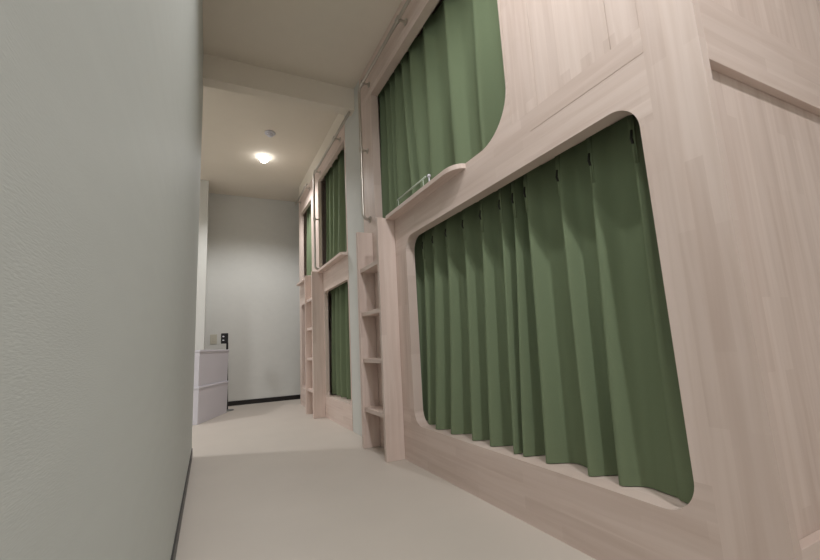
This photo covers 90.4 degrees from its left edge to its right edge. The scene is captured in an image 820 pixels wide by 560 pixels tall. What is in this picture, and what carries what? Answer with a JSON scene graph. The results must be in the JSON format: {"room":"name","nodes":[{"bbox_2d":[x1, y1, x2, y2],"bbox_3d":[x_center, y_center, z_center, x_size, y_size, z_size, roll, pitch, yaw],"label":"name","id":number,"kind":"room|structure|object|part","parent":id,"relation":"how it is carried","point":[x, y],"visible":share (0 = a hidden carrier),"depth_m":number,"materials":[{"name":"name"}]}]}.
{"room":"dormitory","nodes":[
{"label":"dormitory","id":0,"kind":"room"},
{"bbox_2d":[0,0,202,559],"bbox_3d":[-0.380,-0.661,0.496,0.100,2.800,5.390,2,-10,-26],"label":"wall","id":1,"kind":"structure","parent":0,"point":[101,101],"depth_m":0.35,"materials":[{"name":"paint"}]},
{"bbox_2d":[171,448,192,559],"bbox_3d":[-0.262,0.694,0.301,0.006,0.055,5.390,2,-10,-26],"label":"baseboard","id":2,"kind":"structure","parent":1,"relation":"attached to","point":[175,545],"depth_m":1.61,"materials":[{"name":"black"}]},
{"bbox_2d":[195,180,208,349],"bbox_3d":[-2.739,0.173,5.084,0.342,2.855,0.440,2,-10,-26],"label":"wall pillar","id":3,"kind":"structure","parent":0,"point":[204,184],"depth_m":5.00,"materials":[{"name":"white paint"}]},
{"bbox_2d":[204,193,299,401],"bbox_3d":[-2.471,0.228,5.511,6.000,2.855,0.100,2,-10,-26],"label":"wall","id":4,"kind":"structure","parent":0,"point":[253,295],"depth_m":5.62,"materials":[{"name":"white paint"}]},
{"bbox_2d":[210,334,216,343],"bbox_3d":[-2.557,0.772,5.304,0.080,0.125,0.011,2,-10,-26],"label":"wall switch","id":5,"kind":"object","parent":4,"relation":"attached to","point":[213,338],"visible":1,"depth_m":5.30,"materials":[{"name":"beige plastic"}]},
{"bbox_2d":[228,395,299,405],"bbox_3d":[-1.144,1.630,5.842,3.258,0.058,0.008,2,-10,-26],"label":"baseboard","id":6,"kind":"structure","parent":4,"relation":"attached to","point":[291,397],"depth_m":5.44,"materials":[{"name":"black plastic"}]},
{"bbox_2d":[200,86,337,201],"bbox_3d":[-1.921,-1.466,4.476,6.000,0.100,2.970,2,-10,-26],"label":"ceiling","id":7,"kind":"structure","parent":0,"point":[234,125],"depth_m":4.34,"materials":[{"name":"paint"}]},
{"bbox_2d":[258,154,269,162],"bbox_3d":[-1.663,-1.369,4.636,0.128,0.066,0.128,2,-10,-26],"label":"recessed light","id":8,"kind":"object","parent":7,"relation":"in","point":[263,158],"visible":1,"depth_m":4.60,"materials":[{"name":"white plastic"}]},
{"bbox_2d":[265,130,274,136],"bbox_3d":[-1.419,-1.475,4.131,0.104,0.042,0.104,2,-10,-26],"label":"smoke detector","id":9,"kind":"object","parent":7,"relation":"attached to","point":[269,133],"visible":1,"depth_m":4.11,"materials":[{"name":"white plastic"}]},
{"bbox_2d":[203,53,354,115],"bbox_3d":[-0.073,-1.565,3.670,3.390,0.350,0.100,2,-10,-26],"label":"beam","id":10,"kind":"structure","parent":0,"point":[221,73],"depth_m":3.14,"materials":[{"name":"paint"}]},
{"bbox_2d":[202,0,401,88],"bbox_3d":[1.091,-2.127,1.313,3.390,0.200,5.270,2,-10,-26],"label":"ceiling","id":11,"kind":"structure","parent":0,"point":[328,41],"depth_m":2.79,"materials":[{"name":"paint"}]},
{"bbox_2d":[299,114,343,199],"bbox_3d":[-0.079,-1.313,5.075,2.157,0.200,2.105,2,-10,-26],"label":"wall","id":12,"kind":"structure","parent":0,"point":[339,119],"depth_m":4.42,"materials":[{"name":"paper"}]},
{"bbox_2d":[344,81,363,435],"bbox_3d":[0.535,-0.212,3.751,2.161,2.855,0.409,2,-10,-26],"label":"wall column","id":13,"kind":"structure","parent":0,"point":[355,221],"depth_m":3.32,"materials":[{"name":"white paint"}]},
{"bbox_2d":[175,399,595,559],"bbox_3d":[-0.555,0.995,1.654,6.100,0.080,8.340,2,-10,-26],"label":"floor","id":14,"kind":"structure","parent":0,"point":[268,480],"depth_m":1.71,"materials":[{"name":"plastic"}]},
{"bbox_2d":[192,381,228,424],"bbox_3d":[-2.218,1.289,4.318,0.292,0.358,0.782,-2,-9,-4],"label":"storage box","id":15,"kind":"object","parent":14,"relation":"on","point":[209,401],"visible":0.53,"depth_m":4.21,"materials":[{"name":"white plastic"}]},
{"bbox_2d":[194,349,228,386],"bbox_3d":[-2.236,0.936,4.375,0.292,0.356,0.782,-2,-9,-4],"label":"storage box","id":16,"kind":"object","parent":15,"relation":"on","point":[210,366],"visible":0.66,"depth_m":4.27,"materials":[{"name":"white plastic"}]},
{"bbox_3d":[-2.245,0.771,4.402,0.292,0.021,0.782,-2,-9,-4],"label":"lid","id":17,"kind":"part","parent":16,"relation":"part of","materials":[{"name":"white plastic"}]},
{"bbox_3d":[-2.227,1.123,4.345,0.292,0.021,0.782,-2,-9,-4],"label":"lid","id":18,"kind":"part","parent":15,"relation":"part of","materials":[{"name":"white plastic"}]},
{"bbox_2d":[221,333,233,410],"bbox_3d":[-2.198,1.100,4.906,0.158,0.915,0.150,2,-10,-26],"label":"pole stand","id":19,"kind":"object","parent":14,"relation":"on","point":[224,336],"visible":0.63,"depth_m":4.94,"materials":[{"name":"black plastic"}]},
{"bbox_2d":[295,180,312,406],"bbox_3d":[-0.373,0.204,5.396,2.130,2.650,0.780,2,-10,-26],"label":"bunk","id":20,"kind":"object","parent":14,"relation":"on","point":[305,201],"visible":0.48,"depth_m":5.17,"materials":[{"name":"brown wood"}]},
{"bbox_3d":[-1.369,-1.067,5.114,0.022,0.021,0.710,2,-10,-26],"label":"grab rail","id":21,"kind":"part","parent":20,"relation":"part of","materials":[{"name":"silver metal"}]},
{"bbox_3d":[-1.253,0.144,4.973,0.036,0.365,0.780,2,-10,-26],"label":"rail","id":22,"kind":"part","parent":20,"relation":"part of","materials":[{"name":"brown wood"}]},
{"bbox_3d":[-1.189,1.364,4.777,0.036,0.250,0.780,2,-10,-26],"label":"rail","id":23,"kind":"part","parent":20,"relation":"part of","materials":[{"name":"brown wood"}]},
{"bbox_2d":[296,275,310,285],"bbox_3d":[-1.278,0.011,4.935,0.073,0.024,0.650,2,-10,-26],"label":"shelf","id":24,"kind":"object","parent":20,"relation":"attached to","point":[301,283],"depth_m":5.04,"materials":[{"name":"brown wood"}]},
{"bbox_3d":[-0.491,0.268,5.755,2.024,2.650,0.020,2,-10,-26],"label":"panel","id":25,"kind":"part","parent":20,"relation":"part of","materials":[{"name":"brown wood"}]},
{"bbox_3d":[-1.313,-1.017,5.160,0.036,0.220,0.780,2,-10,-26],"label":"rail","id":26,"kind":"part","parent":20,"relation":"part of","materials":[{"name":"brown wood"}]},
{"bbox_2d":[306,204,311,275],"bbox_3d":[-1.200,-0.499,5.075,0.077,1.040,0.561,2,-10,-26],"label":"curtain","id":27,"kind":"object","parent":20,"relation":"hanging from","point":[309,243],"visible":0.12,"depth_m":5.22,"materials":[{"name":"green fabric"}]},
{"bbox_2d":[312,111,352,430],"bbox_3d":[0.153,0.004,4.327,2.131,2.650,1.625,2,-10,-26],"label":"bunk","id":28,"kind":"object","parent":14,"relation":"on","point":[338,409],"visible":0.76,"depth_m":4.05,"materials":[{"name":"brown wood"}]},
{"bbox_2d":[304,271,325,418],"bbox_3d":[-0.997,0.652,4.246,0.116,1.466,0.366,2,-10,-26],"label":"ladder","id":29,"kind":"object","parent":28,"relation":"attached to","point":[313,284],"visible":0.98,"depth_m":4.14,"materials":[{"name":"brown wood"}]},
{"bbox_3d":[-0.149,0.138,5.061,2.024,2.650,0.020,2,-10,-26],"label":"panel","id":30,"kind":"part","parent":28,"relation":"part of","materials":[{"name":"brown wood"}]},
{"bbox_3d":[-0.857,-1.228,4.236,0.036,0.145,1.313,2,-10,-26],"label":"rail","id":31,"kind":"part","parent":28,"relation":"part of","materials":[{"name":"brown wood"}]},
{"bbox_3d":[-0.734,-0.744,3.844,0.067,1.085,1.296,2,-10,-26],"label":"grab rail","id":32,"kind":"part","parent":28,"relation":"part of","materials":[{"name":"silver metal"}]},
{"bbox_2d":[317,252,347,272],"bbox_3d":[-0.737,-0.158,3.835,0.073,0.024,0.848,2,-10,-26],"label":"shelf","id":33,"kind":"object","parent":28,"relation":"attached to","point":[341,256],"depth_m":3.75,"materials":[{"name":"brown wood"}]},
{"bbox_2d":[324,150,346,262],"bbox_3d":[-0.701,-0.708,4.082,0.119,1.155,0.982,2,-10,-26],"label":"curtain","id":34,"kind":"object","parent":28,"relation":"hanging from","point":[336,237],"visible":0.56,"depth_m":4.16,"materials":[{"name":"green fabric"}]},
{"bbox_3d":[-0.794,-0.018,4.041,0.036,0.320,1.313,2,-10,-26],"label":"rail","id":35,"kind":"part","parent":28,"relation":"part of","materials":[{"name":"brown wood"}]},
{"bbox_3d":[-0.731,1.190,3.847,0.036,0.250,1.313,2,-10,-26],"label":"rail","id":36,"kind":"part","parent":28,"relation":"part of","materials":[{"name":"brown wood"}]},
{"bbox_2d":[330,281,350,398],"bbox_3d":[-0.604,0.536,3.812,0.105,1.085,0.791,2,-10,-26],"label":"curtain","id":37,"kind":"object","parent":28,"relation":"hanging from","point":[340,342],"visible":0.56,"depth_m":3.88,"materials":[{"name":"green fabric"}]},
{"bbox_2d":[358,0,819,559],"bbox_3d":[1.068,-0.417,2.474,2.131,2.798,2.375,2,-10,-26],"label":"bunk","id":38,"kind":"object","parent":14,"relation":"on","point":[723,96],"visible":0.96,"depth_m":1.07,"materials":[{"name":"brown wood"}]},
{"bbox_3d":[0.612,-0.221,3.543,2.004,2.798,0.020,2,-10,-26],"label":"panel","id":39,"kind":"part","parent":38,"relation":"part of","materials":[{"name":"brown wood"}]},
{"bbox_2d":[356,217,404,462],"bbox_3d":[-0.208,0.352,2.644,0.116,1.466,0.420,2,-10,-26],"label":"ladder","id":40,"kind":"object","parent":38,"relation":"attached to","point":[391,412],"visible":0.99,"depth_m":2.54,"materials":[{"name":"brown wood"}]},
{"bbox_3d":[0.105,-1.126,2.144,0.067,1.057,2.091,2,-10,-26],"label":"grab rail","id":41,"kind":"part","parent":38,"relation":"part of","materials":[{"name":"silver metal"}]},
{"bbox_3d":[0.105,-1.671,2.309,0.056,0.278,2.242,2,-10,-26],"label":"rail","id":42,"kind":"part","parent":38,"relation":"part of","materials":[{"name":"brown wood"}]},
{"bbox_3d":[0.004,-0.487,2.300,0.009,0.062,0.365,2,-10,-26],"label":"guard rod","id":43,"kind":"part","parent":38,"relation":"part of","materials":[{"name":"white plastic"}]},
{"bbox_3d":[1.058,-1.782,2.713,2.004,0.030,2.355,2,-10,-26],"label":"panel","id":44,"kind":"part","parent":38,"relation":"part of","materials":[{"name":"brown wood"}]},
{"bbox_2d":[386,163,465,219],"bbox_3d":[0.056,-0.459,2.225,0.073,0.024,0.812,2,-10,-26],"label":"shelf","id":45,"kind":"object","parent":38,"relation":"attached to","point":[448,175],"depth_m":2.12,"materials":[{"name":"brown wood"}]},
{"bbox_2d":[378,0,505,217],"bbox_3d":[0.123,-1.021,2.410,0.078,1.163,1.541,2,-10,-26],"label":"curtain","id":46,"kind":"object","parent":38,"relation":"hanging from","point":[442,105],"visible":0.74,"depth_m":2.32,"materials":[{"name":"green fabric"}]},
{"bbox_3d":[0.168,-0.464,2.115,0.056,0.460,2.242,2,-10,-26],"label":"rail","id":47,"kind":"part","parent":38,"relation":"part of","materials":[{"name":"brown wood"}]},
{"bbox_3d":[0.234,0.804,1.911,0.056,0.298,2.242,2,-10,-26],"label":"rail","id":48,"kind":"part","parent":38,"relation":"part of","materials":[{"name":"brown wood"}]},
{"bbox_2d":[414,115,693,503],"bbox_3d":[0.372,0.140,1.803,0.134,1.127,1.590,2,-10,-26],"label":"curtain","id":49,"kind":"object","parent":38,"relation":"hanging from","point":[544,324],"visible":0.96,"depth_m":1.47,"materials":[{"name":"green fabric"}]},
{"bbox_3d":[0.675,-0.625,1.052,0.028,2.798,0.133,2,-10,-26],"label":"corner post","id":50,"kind":"part","parent":38,"relation":"part of","materials":[{"name":"brown wood"}]},
{"bbox_3d":[1.626,-0.601,1.453,2.031,0.187,0.022,2,-10,-26],"label":"rail","id":51,"kind":"part","parent":38,"relation":"part of","materials":[{"name":"brown wood"}]},
{"bbox_3d":[1.615,-0.606,1.475,2.032,2.798,0.023,2,-10,-26],"label":"panel","id":52,"kind":"part","parent":38,"relation":"part of","materials":[{"name":"brown wood"}]},
{"bbox_3d":[1.692,0.667,1.249,2.031,0.208,0.022,2,-10,-26],"label":"rail","id":53,"kind":"part","parent":38,"relation":"part of","materials":[{"name":"brown wood"}]}
]}

